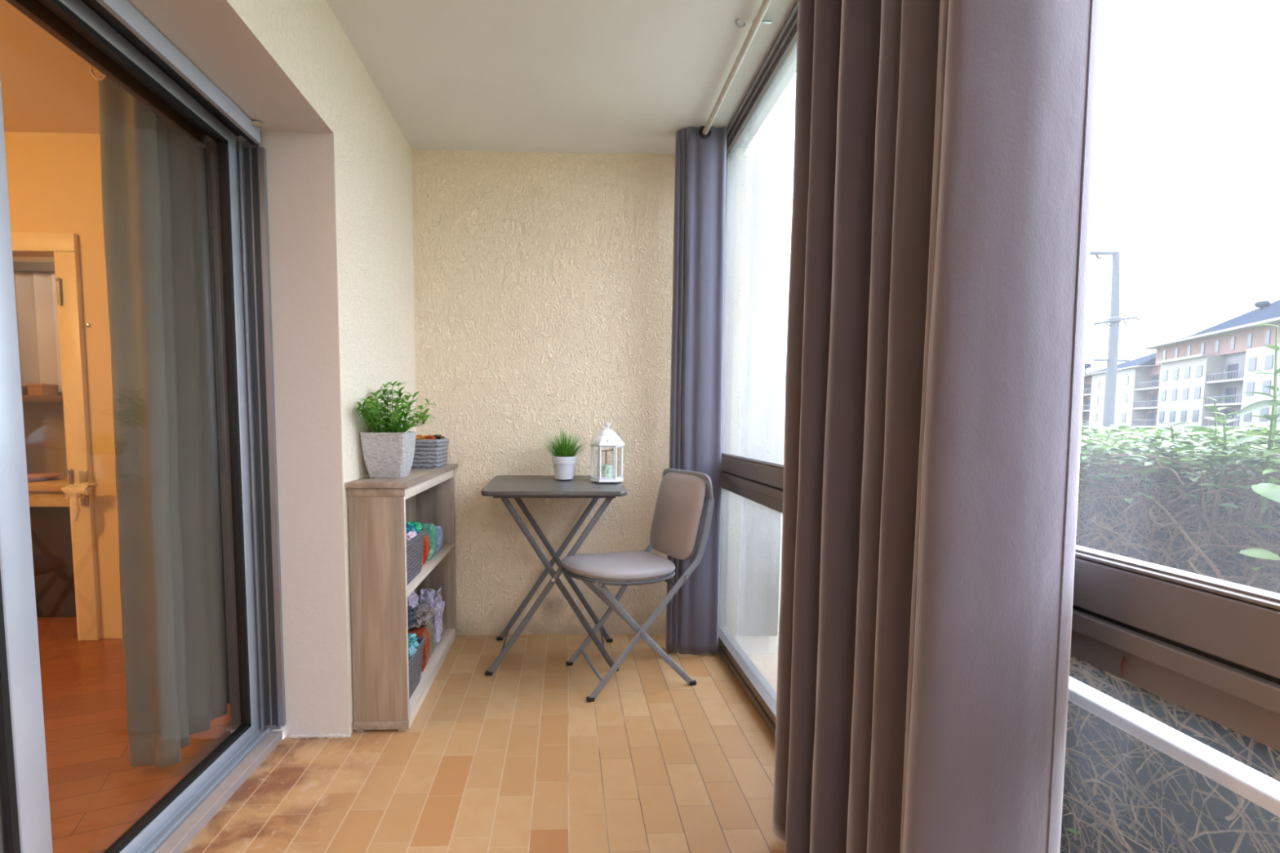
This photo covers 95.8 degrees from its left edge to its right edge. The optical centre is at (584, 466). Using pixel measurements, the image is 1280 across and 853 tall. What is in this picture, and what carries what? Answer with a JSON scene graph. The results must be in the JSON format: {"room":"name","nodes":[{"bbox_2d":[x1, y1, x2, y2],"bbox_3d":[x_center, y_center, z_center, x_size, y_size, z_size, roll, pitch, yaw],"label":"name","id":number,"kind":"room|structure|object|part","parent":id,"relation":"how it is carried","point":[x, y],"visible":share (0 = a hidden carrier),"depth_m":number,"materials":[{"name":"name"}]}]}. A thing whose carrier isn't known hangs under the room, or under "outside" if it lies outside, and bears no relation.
{"room":"sunroom","nodes":[
{"label":"sunroom","id":0,"kind":"room"},
{"bbox_2d":[12,257,67,473],"bbox_3d":[-3.243,-0.393,3.017,2.500,2.300,0.830,0,4,-2],"label":"wall","id":1,"kind":"structure","parent":0,"point":[43,423],"depth_m":3.35,"materials":[{"name":"paint"}]},
{"bbox_2d":[13,262,62,392],"bbox_3d":[-3.274,-0.782,3.253,1.150,0.720,0.040,0,4,-2],"label":"window blind","id":2,"kind":"object","parent":1,"relation":"attached to","point":[35,288],"visible":0.27,"depth_m":3.26,"materials":[{"name":"beige fabric"}]},
{"bbox_3d":[-3.272,-1.116,3.228,1.150,0.050,0.040,0,4,-2],"label":"head rail","id":3,"kind":"part","parent":2,"relation":"part of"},
{"bbox_2d":[22,395,62,403],"bbox_3d":[-3.149,-0.374,3.207,1.500,0.035,0.259,0,4,-2],"label":"wall shelf","id":4,"kind":"object","parent":1,"relation":"attached to","point":[25,398],"visible":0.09,"depth_m":3.09,"materials":[{"name":"brown wood"}]},
{"bbox_2d":[21,385,27,395],"bbox_3d":[-3.118,-0.418,3.185,0.066,0.054,0.106,0,4,-2],"label":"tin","id":5,"kind":"object","parent":4,"relation":"on","point":[24,388],"visible":0.2,"depth_m":3.17,"materials":[{"name":"grey metal"}]},
{"bbox_2d":[26,383,58,395],"bbox_3d":[-2.998,-0.422,3.188,0.086,0.064,0.106,0,4,-2],"label":"storage box","id":6,"kind":"object","parent":4,"relation":"on","point":[33,388],"visible":0.84,"depth_m":3.14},
{"bbox_2d":[36,617,231,852],"bbox_3d":[-2.771,0.943,1.291,3.344,0.099,6.000,0,4,-2],"label":"floor","id":7,"kind":"structure","parent":0,"point":[95,794],"depth_m":1.77,"materials":[{"name":"brown wood"}]},
{"bbox_2d":[27,473,76,617],"bbox_3d":[-3.197,0.408,3.098,1.600,0.690,0.588,0,4,-2],"label":"desk","id":8,"kind":"object","parent":7,"relation":"on","point":[49,508],"depth_m":2.91,"materials":[{"name":"brown wood"}]},
{"bbox_2d":[26,473,62,480],"bbox_3d":[-2.873,0.060,2.977,0.260,0.025,0.260,0,4,-2],"label":"serving plate","id":9,"kind":"object","parent":8,"relation":"on","point":[31,477],"visible":0.58,"depth_m":3.00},
{"bbox_2d":[27,473,68,491],"bbox_3d":[-3.196,0.082,3.073,1.600,0.035,0.588,0,4,-2],"label":"countertop","id":10,"kind":"structure","parent":8,"relation":"attached to","point":[55,484],"depth_m":2.80,"materials":[{"name":"brown wood"}]},
{"bbox_2d":[127,0,417,737],"bbox_3d":[-0.889,-0.138,0.447,0.370,2.200,4.365,0,4,-2],"label":"wall","id":11,"kind":"structure","parent":0,"point":[339,164],"depth_m":1.77,"materials":[{"name":"beige paint"}]},
{"bbox_2d":[5,0,207,147],"bbox_3d":[-1.062,-0.869,-0.053,0.019,0.130,3.488,0,4,-2],"label":"curtain rail","id":12,"kind":"object","parent":11,"relation":"attached to","point":[36,11],"visible":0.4,"depth_m":1.31,"materials":[{"name":"black metal"}]},
{"bbox_2d":[0,0,285,852],"bbox_3d":[-0.987,0.034,0.498,0.167,1.847,2.528,0,4,-2],"label":"door","id":13,"kind":"structure","parent":11,"relation":"in","point":[237,170],"depth_m":1.55,"materials":[{"name":"metal"}]},
{"bbox_3d":[-0.950,0.060,0.127,0.026,1.808,1.742,0,4,-2],"label":"sash","id":14,"kind":"part","parent":13,"relation":"part of","materials":[{"name":"grey metal"}]},
{"bbox_2d":[251,120,263,127],"bbox_3d":[-0.936,-0.967,1.625,0.054,0.015,0.015,-1,4,-10],"label":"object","id":15,"kind":"object","parent":13,"relation":"attached to","point":[255,123],"visible":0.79,"depth_m":1.62,"materials":[{"name":"beige plastic"}]},
{"bbox_2d":[288,733,351,737],"bbox_3d":[-0.840,0.857,1.831,0.193,0.016,0.016,0,4,-2],"label":"trim","id":16,"kind":"structure","parent":11,"relation":"attached to","point":[331,735],"depth_m":1.83,"materials":[{"name":"beige paint"}]},
{"bbox_2d":[0,0,796,158],"bbox_3d":[-1.818,-1.288,0.342,5.180,0.100,4.585,0,4,-2],"label":"ceiling","id":17,"kind":"structure","parent":0,"point":[619,77],"depth_m":1.98,"materials":[{"name":"white paint"}]},
{"bbox_2d":[702,0,772,147],"bbox_3d":[0.592,-1.203,0.374,0.130,0.050,4.090,0,4,-2],"label":"curtain rod","id":18,"kind":"object","parent":17,"relation":"attached to","point":[765,5],"visible":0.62,"depth_m":1.83,"materials":[{"name":"white metal"}]},
{"bbox_2d":[666,125,727,654],"bbox_3d":[0.466,-0.281,2.424,0.229,2.178,0.087,2,5,18],"label":"window curtain","id":19,"kind":"object","parent":18,"relation":"hanging from","point":[700,159],"visible":0.86,"depth_m":2.39,"materials":[{"name":"fabric"}]},
{"bbox_2d":[773,0,1102,852],"bbox_3d":[0.547,-0.182,1.042,0.220,2.168,0.778,1,4,3],"label":"window curtain","id":20,"kind":"object","parent":18,"relation":"hanging from","point":[944,160],"visible":1,"depth_m":0.72,"materials":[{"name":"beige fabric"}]},
{"bbox_2d":[734,18,745,27],"bbox_3d":[0.463,-1.315,1.715,0.033,0.030,0.016,4,6,42],"label":"ceiling hook","id":21,"kind":"object","parent":17,"relation":"attached to","point":[736,21],"visible":1,"depth_m":1.71,"materials":[{"name":"metal"}]},
{"bbox_2d":[4,74,795,638],"bbox_3d":[-1.772,-0.309,2.669,5.420,3.000,0.175,0,4,-2],"label":"wall","id":22,"kind":"structure","parent":0,"point":[543,282],"depth_m":2.63,"materials":[{"name":"beige paint"}]},
{"bbox_2d":[10,231,102,640],"bbox_3d":[-2.663,-0.113,2.593,0.895,1.810,0.132,0,4,-2],"label":"door","id":23,"kind":"structure","parent":22,"relation":"in","point":[64,246],"depth_m":2.55,"materials":[{"name":"wood"}]},
{"bbox_3d":[-2.280,-0.759,2.499,0.017,0.117,0.018,0,4,-2],"label":"hinge","id":24,"kind":"part","parent":23,"relation":"part of","materials":[{"name":"metal"}]},
{"bbox_3d":[-2.285,0.069,2.561,0.017,0.117,0.018,0,4,-2],"label":"hinge","id":25,"kind":"part","parent":23,"relation":"part of","materials":[{"name":"silver metal"}]},
{"bbox_2d":[60,470,97,522],"bbox_3d":[-2.197,0.131,2.533,0.139,0.222,0.086,0,4,-2],"label":"door lever","id":26,"kind":"object","parent":23,"relation":"attached to","point":[73,491],"visible":1,"depth_m":2.50,"materials":[{"name":"metal"}]},
{"bbox_3d":[-2.230,0.097,2.567,0.030,0.160,0.013,0,4,-2],"label":"plate","id":27,"kind":"part","parent":26,"relation":"part of","materials":[{"name":"metal"}]},
{"bbox_3d":[-2.182,0.084,2.533,0.109,0.028,0.061,0,4,-2],"label":"lever","id":28,"kind":"part","parent":26,"relation":"part of","materials":[{"name":"metal"}]},
{"bbox_2d":[717,0,798,738],"bbox_3d":[0.634,-0.238,1.893,0.088,2.197,1.430,0,4,-2],"label":"window","id":29,"kind":"structure","parent":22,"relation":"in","point":[761,482],"depth_m":2.24,"materials":[{"name":"grey metal"}]},
{"bbox_3d":[0.639,0.117,1.919,0.049,0.043,1.370,0,4,-2],"label":"rail","id":30,"kind":"part","parent":29,"relation":"part of","materials":[{"name":"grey metal"}]},
{"bbox_3d":[0.639,0.030,1.913,0.056,0.064,1.370,0,4,-2],"label":"sash rail","id":31,"kind":"part","parent":29,"relation":"part of","materials":[{"name":"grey metal"}]},
{"bbox_2d":[180,633,785,852],"bbox_3d":[-0.092,1.011,0.557,1.645,0.100,4.365,0,4,-2],"label":"floor","id":32,"kind":"structure","parent":0,"point":[517,758],"depth_m":1.66,"materials":[{"name":"beige wood"}]},
{"bbox_2d":[345,463,457,732],"bbox_3d":[-0.663,0.424,2.242,0.190,0.812,0.842,0,4,-2],"label":"bookshelf","id":33,"kind":"object","parent":32,"relation":"on","point":[380,509],"visible":0.86,"depth_m":1.84,"materials":[{"name":"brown wood"}]},
{"bbox_3d":[-0.656,0.458,1.841,0.172,0.780,0.016,0,4,-2],"label":"panel","id":34,"kind":"part","parent":33,"relation":"part of","materials":[{"name":"grey wood"}]},
{"bbox_2d":[355,381,436,478],"bbox_3d":[-0.630,-0.128,1.956,0.248,0.331,0.377,0,4,-4],"label":"potted plant","id":35,"kind":"object","parent":33,"relation":"on","point":[388,451],"visible":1,"depth_m":1.91,"materials":[{"name":"leaf"},{"name":"grey concrete"},{"name":"dark soil"}]},
{"bbox_3d":[-0.666,-0.040,1.968,0.150,0.153,0.150,0,4,-2],"label":"pot","id":36,"kind":"part","parent":35,"relation":"part of","materials":[{"name":"grey ceramic"}]},
{"bbox_3d":[-0.755,0.424,2.238,0.004,0.772,0.786,0,4,-2],"label":"panel","id":37,"kind":"part","parent":33,"relation":"part of","materials":[{"name":"brown wood"}]},
{"bbox_2d":[406,528,426,585],"bbox_3d":[-0.656,0.317,2.005,0.149,0.157,0.282,0,4,-2],"label":"storage basket","id":38,"kind":"object","parent":33,"relation":"on","point":[415,545],"visible":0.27,"depth_m":2.00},
{"bbox_2d":[405,524,417,533],"bbox_3d":[-0.656,0.228,1.984,0.123,0.046,0.230,0,4,-2],"label":"folded cloth","id":39,"kind":"object","parent":38,"relation":"in","point":[408,527],"visible":0.2,"depth_m":2.03,"materials":[{"name":"teal fabric"}]},
{"bbox_2d":[406,531,417,541],"bbox_3d":[-0.607,0.237,1.966,0.058,0.026,0.106,0,4,-2],"label":"folded cloth","id":40,"kind":"object","parent":38,"relation":"in","point":[410,535],"visible":0.44,"depth_m":1.95,"materials":[{"name":"pink fabric"}]},
{"bbox_2d":[405,520,422,531],"bbox_3d":[-0.645,0.222,2.094,0.108,0.039,0.096,0,4,-2],"label":"folded cloth","id":41,"kind":"object","parent":38,"relation":"in","point":[418,525],"visible":0.34,"depth_m":2.09,"materials":[{"name":"green fabric"}]},
{"bbox_2d":[408,636,425,699],"bbox_3d":[-0.659,0.719,2.020,0.146,0.157,0.251,0,4,-2],"label":"storage basket","id":42,"kind":"object","parent":33,"relation":"on","point":[415,662],"visible":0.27,"depth_m":2.03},
{"bbox_2d":[408,632,418,659],"bbox_3d":[-0.655,0.626,1.982,0.150,0.107,0.239,0,4,-2],"label":"plastic bag","id":43,"kind":"object","parent":42,"relation":"in","point":[413,644],"visible":0.16,"depth_m":1.99,"materials":[{"name":"teal plastic"}]},
{"bbox_2d":[407,605,418,629],"bbox_3d":[-0.661,0.542,2.009,0.132,0.058,0.287,0,4,-2],"label":"plastic bag","id":44,"kind":"object","parent":43,"relation":"on","point":[411,613],"visible":0.17,"depth_m":2.05,"materials":[{"name":"plastic"}]},
{"bbox_2d":[408,627,430,671],"bbox_3d":[-0.657,0.707,2.223,0.108,0.150,0.068,0,4,-2],"label":"pack","id":45,"kind":"object","parent":33,"relation":"on","point":[420,632],"visible":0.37,"depth_m":2.21},
{"bbox_2d":[413,620,434,658],"bbox_3d":[-0.663,0.703,2.315,0.101,0.145,0.084,0,4,-2],"label":"pack","id":46,"kind":"object","parent":33,"relation":"on","point":[429,627],"visible":0.19,"depth_m":2.31},
{"bbox_2d":[410,602,435,628],"bbox_3d":[-0.657,0.583,2.284,0.112,0.069,0.185,0,4,-2],"label":"plastic bag","id":47,"kind":"object","parent":46,"relation":"on","point":[424,612],"visible":0.56,"depth_m":2.25,"materials":[{"name":"grey plastic"}]},
{"bbox_2d":[407,588,418,608],"bbox_3d":[-0.696,0.523,2.208,0.086,0.138,0.214,0,4,-2],"label":"plastic bag","id":48,"kind":"object","parent":47,"relation":"on","point":[412,599],"visible":0.09,"depth_m":2.24,"materials":[{"name":"purple plastic"}]},
{"bbox_2d":[422,533,429,564],"bbox_3d":[-0.667,0.316,2.224,0.127,0.125,0.049,0,4,-2],"label":"snack packet","id":49,"kind":"object","parent":33,"relation":"on","point":[426,544],"visible":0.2,"depth_m":2.20,"materials":[{"name":"orange plastic"}]},
{"bbox_2d":[421,523,436,560],"bbox_3d":[-0.662,0.304,2.321,0.122,0.135,0.082,0,4,-2],"label":"snack packet","id":50,"kind":"object","parent":33,"relation":"on","point":[431,531],"visible":0.38,"depth_m":2.29,"materials":[{"name":"green plastic"}]},
{"bbox_3d":[-0.587,0.059,2.216,0.014,0.038,0.786,0,4,-2],"label":"rail","id":51,"kind":"part","parent":33,"relation":"part of","materials":[{"name":"brown wood"}]},
{"bbox_2d":[411,438,448,468],"bbox_3d":[-0.651,-0.056,2.414,0.131,0.120,0.209,0,4,-2],"label":"storage basket","id":52,"kind":"object","parent":33,"relation":"on","point":[428,453],"visible":0.71,"depth_m":2.32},
{"bbox_2d":[415,434,426,439],"bbox_3d":[-0.673,-0.113,2.350,0.050,0.038,0.063,0,4,-2],"label":"wrapper","id":53,"kind":"object","parent":52,"relation":"in","point":[417,437],"visible":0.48,"depth_m":2.33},
{"bbox_2d":[424,434,435,439],"bbox_3d":[-0.638,-0.112,2.365,0.057,0.035,0.063,0,4,-2],"label":"wrapper","id":54,"kind":"object","parent":52,"relation":"in","point":[428,437],"visible":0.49,"depth_m":2.34,"materials":[{"name":"orange plastic"}]},
{"bbox_2d":[431,434,444,439],"bbox_3d":[-0.619,-0.116,2.421,0.052,0.035,0.067,0,4,-2],"label":"wrapper","id":55,"kind":"object","parent":52,"relation":"in","point":[437,436],"visible":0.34,"depth_m":2.40,"materials":[{"name":"plastic"}]},
{"bbox_2d":[417,587,444,643],"bbox_3d":[-0.664,0.637,2.462,0.127,0.253,0.186,0,4,-2],"label":"plastic bag","id":56,"kind":"object","parent":33,"relation":"on","point":[431,596],"visible":0.47,"depth_m":2.42,"materials":[{"name":"plastic"}]},
{"bbox_3d":[-0.680,0.398,2.642,0.172,0.780,0.016,0,4,-2],"label":"panel","id":57,"kind":"part","parent":33,"relation":"part of","materials":[{"name":"brown wood"}]},
{"bbox_2d":[435,525,443,551],"bbox_3d":[-0.658,0.311,2.467,0.098,0.100,0.071,0,4,-2],"label":"packet","id":58,"kind":"object","parent":33,"relation":"on","point":[438,529],"visible":0.33,"depth_m":2.45,"materials":[{"name":"blue plastic"}]},
{"bbox_2d":[480,475,626,675],"bbox_3d":[-0.124,0.438,2.442,0.560,0.759,0.470,0,4,-2],"label":"bistro table","id":59,"kind":"object","parent":32,"relation":"on","point":[504,487],"visible":0.9,"depth_m":2.30,"materials":[{"name":"grey metal"}]},
{"bbox_3d":[-0.146,0.439,2.637,0.498,0.725,0.012,0,4,-2],"label":"leg","id":60,"kind":"part","parent":59,"relation":"part of","materials":[{"name":"grey metal"}]},
{"bbox_3d":[-0.116,0.116,2.237,0.475,0.014,0.020,0,4,-2],"label":"support rail","id":61,"kind":"part","parent":59,"relation":"part of","materials":[{"name":"grey metal"}]},
{"bbox_3d":[-0.103,0.465,2.301,0.473,0.725,0.012,0,4,-2],"label":"leg","id":62,"kind":"part","parent":59,"relation":"part of","materials":[{"name":"grey metal"}]},
{"bbox_2d":[533,426,590,479],"bbox_3d":[-0.084,-0.058,2.499,0.311,0.228,0.289,0,4,-2],"label":"potted grass","id":63,"kind":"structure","parent":59,"relation":"on","point":[564,460],"depth_m":2.47,"materials":[{"name":"white ceramic"}]},
{"bbox_3d":[-0.113,0.442,2.606,0.473,0.725,0.012,0,4,-2],"label":"leg","id":64,"kind":"part","parent":59,"relation":"part of","materials":[{"name":"grey metal"}]},
{"bbox_2d":[551,456,576,479],"bbox_3d":[-0.089,0.006,2.506,0.107,0.100,0.107,0,4,-2],"label":"pot","id":65,"kind":"object","parent":59,"relation":"on","point":[564,466],"depth_m":2.47,"materials":[{"name":"white ceramic"}]},
{"bbox_2d":[589,422,624,482],"bbox_3d":[0.096,-0.061,2.441,0.148,0.249,0.128,0,4,-2],"label":"candle lantern","id":66,"kind":"object","parent":59,"relation":"on","point":[606,437],"visible":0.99,"depth_m":2.41,"materials":[{"name":"white metal"}]},
{"bbox_3d":[0.031,-0.019,2.442,0.008,0.140,0.006,0,4,-2],"label":"post","id":67,"kind":"part","parent":66,"relation":"part of","materials":[{"name":"white metal"}]},
{"bbox_3d":[0.062,-0.023,2.499,0.006,0.140,0.008,-3,6,-40],"label":"post","id":68,"kind":"part","parent":66,"relation":"part of","materials":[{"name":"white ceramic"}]},
{"bbox_3d":[0.065,-0.015,2.388,0.006,0.140,0.008,3,5,36],"label":"post","id":69,"kind":"part","parent":66,"relation":"part of","materials":[{"name":"white metal"}]},
{"bbox_2d":[600,464,612,477],"bbox_3d":[0.092,0.022,2.447,0.054,0.056,0.054,0,4,-2],"label":"candle","id":70,"kind":"object","parent":66,"relation":"in","point":[606,469],"visible":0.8,"depth_m":2.42,"materials":[{"name":"white wax"}]},
{"bbox_2d":[601,448,613,464],"bbox_3d":[0.094,-0.013,2.480,0.060,0.120,0.006,0,4,-2],"label":"metal stake","id":71,"kind":"object","parent":66,"relation":"in","point":[612,449],"visible":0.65,"depth_m":2.48,"materials":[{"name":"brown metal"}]},
{"bbox_3d":[0.126,-0.023,2.501,0.006,0.140,0.008,3,5,36],"label":"post","id":72,"kind":"part","parent":66,"relation":"part of","materials":[{"name":"white metal"}]},
{"bbox_3d":[0.129,-0.015,2.390,0.006,0.140,0.008,-3,6,-40],"label":"post","id":73,"kind":"part","parent":66,"relation":"part of","materials":[{"name":"white metal"}]},
{"bbox_3d":[0.159,-0.018,2.446,0.008,0.140,0.006,0,4,-2],"label":"post","id":74,"kind":"part","parent":66,"relation":"part of","materials":[{"name":"white metal"}]},
{"bbox_2d":[560,468,714,702],"bbox_3d":[0.182,0.426,2.254,0.537,0.816,0.344,-1,4,-15],"label":"folding chair","id":75,"kind":"object","parent":32,"relation":"on","point":[677,520],"visible":1,"depth_m":2.17,"materials":[{"name":"grey paint"}]},
{"bbox_3d":[0.140,0.603,2.396,0.436,0.441,0.012,-1,4,-15],"label":"leg","id":76,"kind":"part","parent":75,"relation":"part of","materials":[{"name":"grey paint"}]},
{"bbox_3d":[0.143,0.461,2.414,0.423,0.721,0.110,0,4,-2],"label":"leg","id":77,"kind":"part","parent":75,"relation":"part of","materials":[{"name":"grey paint"}]},
{"bbox_3d":[0.124,0.381,2.233,0.413,0.056,0.319,-1,4,-16],"label":"seat","id":78,"kind":"part","parent":75,"relation":"part of","materials":[{"name":"beige plastic"}]},
{"bbox_3d":[0.125,0.408,2.236,0.413,0.030,0.323,-1,4,-16],"label":"seat frame","id":79,"kind":"part","parent":75,"relation":"part of","materials":[{"name":"grey metal"}]},
{"bbox_3d":[0.227,0.623,2.146,0.400,0.440,0.012,-1,4,-15],"label":"leg","id":80,"kind":"part","parent":75,"relation":"part of","materials":[{"name":"grey paint"}]},
{"bbox_3d":[0.365,0.190,2.291,0.093,0.327,0.310,-2,5,-24],"label":"backrest","id":81,"kind":"part","parent":75,"relation":"part of","materials":[{"name":"beige leather"}]},
{"bbox_2d":[732,628,778,692],"bbox_3d":[0.838,1.058,2.124,0.310,0.380,1.625,0,4,-2],"label":"ledge","id":82,"kind":"object","parent":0,"point":[762,651],"depth_m":2.58,"materials":[{"name":"concrete"}]},
{"bbox_2d":[1070,545,1279,751],"bbox_3d":[0.699,-0.077,-0.250,0.088,2.197,2.870,0,4,-2],"label":"window frame","id":83,"kind":"structure","parent":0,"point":[1208,646],"depth_m":0.62,"materials":[{"name":"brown metal"}]},
{"bbox_3d":[0.704,0.307,-0.221,0.049,0.039,2.810,0,4,-2],"label":"rail","id":84,"kind":"part","parent":83,"relation":"part of","materials":[{"name":"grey metal"}]},
{"bbox_3d":[0.704,0.227,-0.227,0.056,0.063,2.810,0,4,-2],"label":"sash rail","id":85,"kind":"part","parent":83,"relation":"part of","materials":[{"name":"grey metal"}]},
{"bbox_3d":[-1.121,-1.118,0.358,0.105,0.305,4.350,0,4,-2],"label":"box","id":86,"kind":"object","parent":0,"visible":0},
{"bbox_2d":[4,0,104,75],"bbox_3d":[-1.208,-0.938,0.319,0.022,0.022,4.050,0,4,-2],"label":"curtain rod","id":87,"kind":"object","parent":86,"relation":"attached to","point":[4,0],"visible":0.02,"depth_m":1.33,"materials":[{"name":"gold metal"}]},
{"bbox_2d":[89,65,230,767],"bbox_3d":[-1.242,-0.118,1.808,0.154,1.894,0.536,0,4,-5],"label":"curtain","id":88,"kind":"object","parent":87,"relation":"hanging from","point":[155,202],"visible":0.69,"depth_m":1.61,"materials":[{"name":"fabric"}]},
{"label":"outside","id":89,"kind":"structure","parent":0,"visible":0},
{"bbox_2d":[777,426,1267,628],"bbox_3d":[129.392,-0.468,33.998,259.260,0.150,460.000,0,4,-2],"label":"ground","id":90,"kind":"structure","parent":89,"point":[780,585],"depth_m":6.37,"materials":[{"name":"green plant"}]},
{"bbox_2d":[1089,251,1141,426],"bbox_3d":[22.903,-4.897,25.411,3.112,8.902,0.500,0,4,-2],"label":"utility pole","id":91,"kind":"object","parent":90,"relation":"on","point":[1114,321],"visible":0.82,"depth_m":25.28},
{"bbox_3d":[22.309,-9.273,25.064,1.880,0.130,0.120,0,4,-2],"label":"arm","id":92,"kind":"part","parent":91,"relation":"part of"},
{"bbox_3d":[23.295,-4.673,25.439,1.600,0.110,0.100,0,4,-2],"label":"arm","id":93,"kind":"part","parent":91,"relation":"part of"},
{"bbox_2d":[1059,324,1279,852],"bbox_3d":[1.543,0.577,0.539,0.929,1.571,4.096,0,4,-2],"label":"hedge","id":94,"kind":"object","parent":90,"relation":"on","point":[1213,511],"visible":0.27,"depth_m":1.28,"materials":[{"name":"green plant"}]},
{"bbox_2d":[1067,675,1279,817],"bbox_3d":[0.798,0.858,0.315,0.040,0.930,3.650,0,4,-2],"label":"guard rail","id":95,"kind":"object","parent":90,"relation":"on","point":[1258,788],"visible":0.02,"depth_m":0.74,"materials":[{"name":"white metal"}]},
{"bbox_2d":[1081,299,1279,436],"bbox_3d":[90.751,-13.320,85.787,35.366,17.350,62.574,0,4,-2],"label":"apartment block","id":96,"kind":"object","parent":90,"relation":"on","point":[1222,360],"visible":0.79,"depth_m":75.76,"materials":[{"name":"stone"}]},
{"bbox_3d":[93.753,-8.627,107.665,0.060,1.950,1.800,2,5,20],"label":"balcony door","id":97,"kind":"part","parent":96,"relation":"part of","materials":[{"name":"grey glass"}]},
{"bbox_3d":[93.767,-11.419,107.456,0.060,1.950,1.800,2,5,20],"label":"balcony door","id":98,"kind":"part","parent":96,"relation":"part of","materials":[{"name":"grey glass"}]},
{"bbox_3d":[92.737,-18.052,106.581,1.318,2.000,1.400,0,4,-2],"label":"satellite dish","id":99,"kind":"part","parent":96,"relation":"part of","materials":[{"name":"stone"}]},
{"bbox_3d":[93.782,-14.311,107.239,0.060,1.950,1.800,2,5,20],"label":"balcony door","id":100,"kind":"part","parent":96,"relation":"part of","materials":[{"name":"grey glass"}]},
{"bbox_3d":[84.528,-6.573,86.873,0.060,0.930,6.717,2,5,20],"label":"balcony rail","id":101,"kind":"part","parent":96,"relation":"part of","materials":[{"name":"grey metal"}]},
{"bbox_3d":[84.543,-9.365,86.664,0.060,0.930,6.717,2,5,20],"label":"balcony rail","id":102,"kind":"part","parent":96,"relation":"part of","materials":[{"name":"grey metal"}]},
{"bbox_3d":[84.557,-12.257,86.447,0.060,0.930,6.717,2,5,20],"label":"balcony rail","id":103,"kind":"part","parent":96,"relation":"part of","materials":[{"name":"grey metal"}]},
{"bbox_3d":[86.493,-7.181,87.884,0.060,1.950,1.800,2,5,20],"label":"balcony door","id":104,"kind":"part","parent":96,"relation":"part of","materials":[{"name":"grey glass"}]},
{"bbox_3d":[86.507,-9.973,87.675,0.060,1.950,1.800,2,5,20],"label":"balcony door","id":105,"kind":"part","parent":96,"relation":"part of","materials":[{"name":"grey glass"}]},
{"bbox_3d":[86.522,-12.864,87.458,0.060,1.950,1.800,2,5,20],"label":"balcony door","id":106,"kind":"part","parent":96,"relation":"part of","materials":[{"name":"grey glass"}]},
{"bbox_3d":[78.783,-5.428,71.219,0.060,0.930,6.904,2,5,20],"label":"balcony rail","id":107,"kind":"part","parent":96,"relation":"part of","materials":[{"name":"grey metal"}]},
{"bbox_3d":[78.797,-8.221,71.010,0.060,0.930,6.904,2,5,20],"label":"balcony rail","id":108,"kind":"part","parent":96,"relation":"part of","materials":[{"name":"grey metal"}]},
{"bbox_3d":[78.811,-11.113,70.793,0.060,0.930,6.904,2,5,20],"label":"balcony rail","id":109,"kind":"part","parent":96,"relation":"part of","materials":[{"name":"grey metal"}]},
{"bbox_3d":[80.763,-6.039,72.274,0.060,1.950,1.800,2,5,20],"label":"balcony door","id":110,"kind":"part","parent":96,"relation":"part of","materials":[{"name":"grey glass"}]},
{"bbox_3d":[80.777,-8.831,72.065,0.060,1.950,1.800,2,5,20],"label":"balcony door","id":111,"kind":"part","parent":96,"relation":"part of","materials":[{"name":"grey glass"}]},
{"bbox_3d":[80.792,-11.723,71.848,0.060,1.950,1.800,2,5,20],"label":"balcony door","id":112,"kind":"part","parent":96,"relation":"part of","materials":[{"name":"grey glass"}]},
{"bbox_3d":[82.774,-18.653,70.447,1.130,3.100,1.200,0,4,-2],"label":"satellite dish","id":113,"kind":"part","parent":96,"relation":"part of","materials":[{"name":"stone"}]}
]}

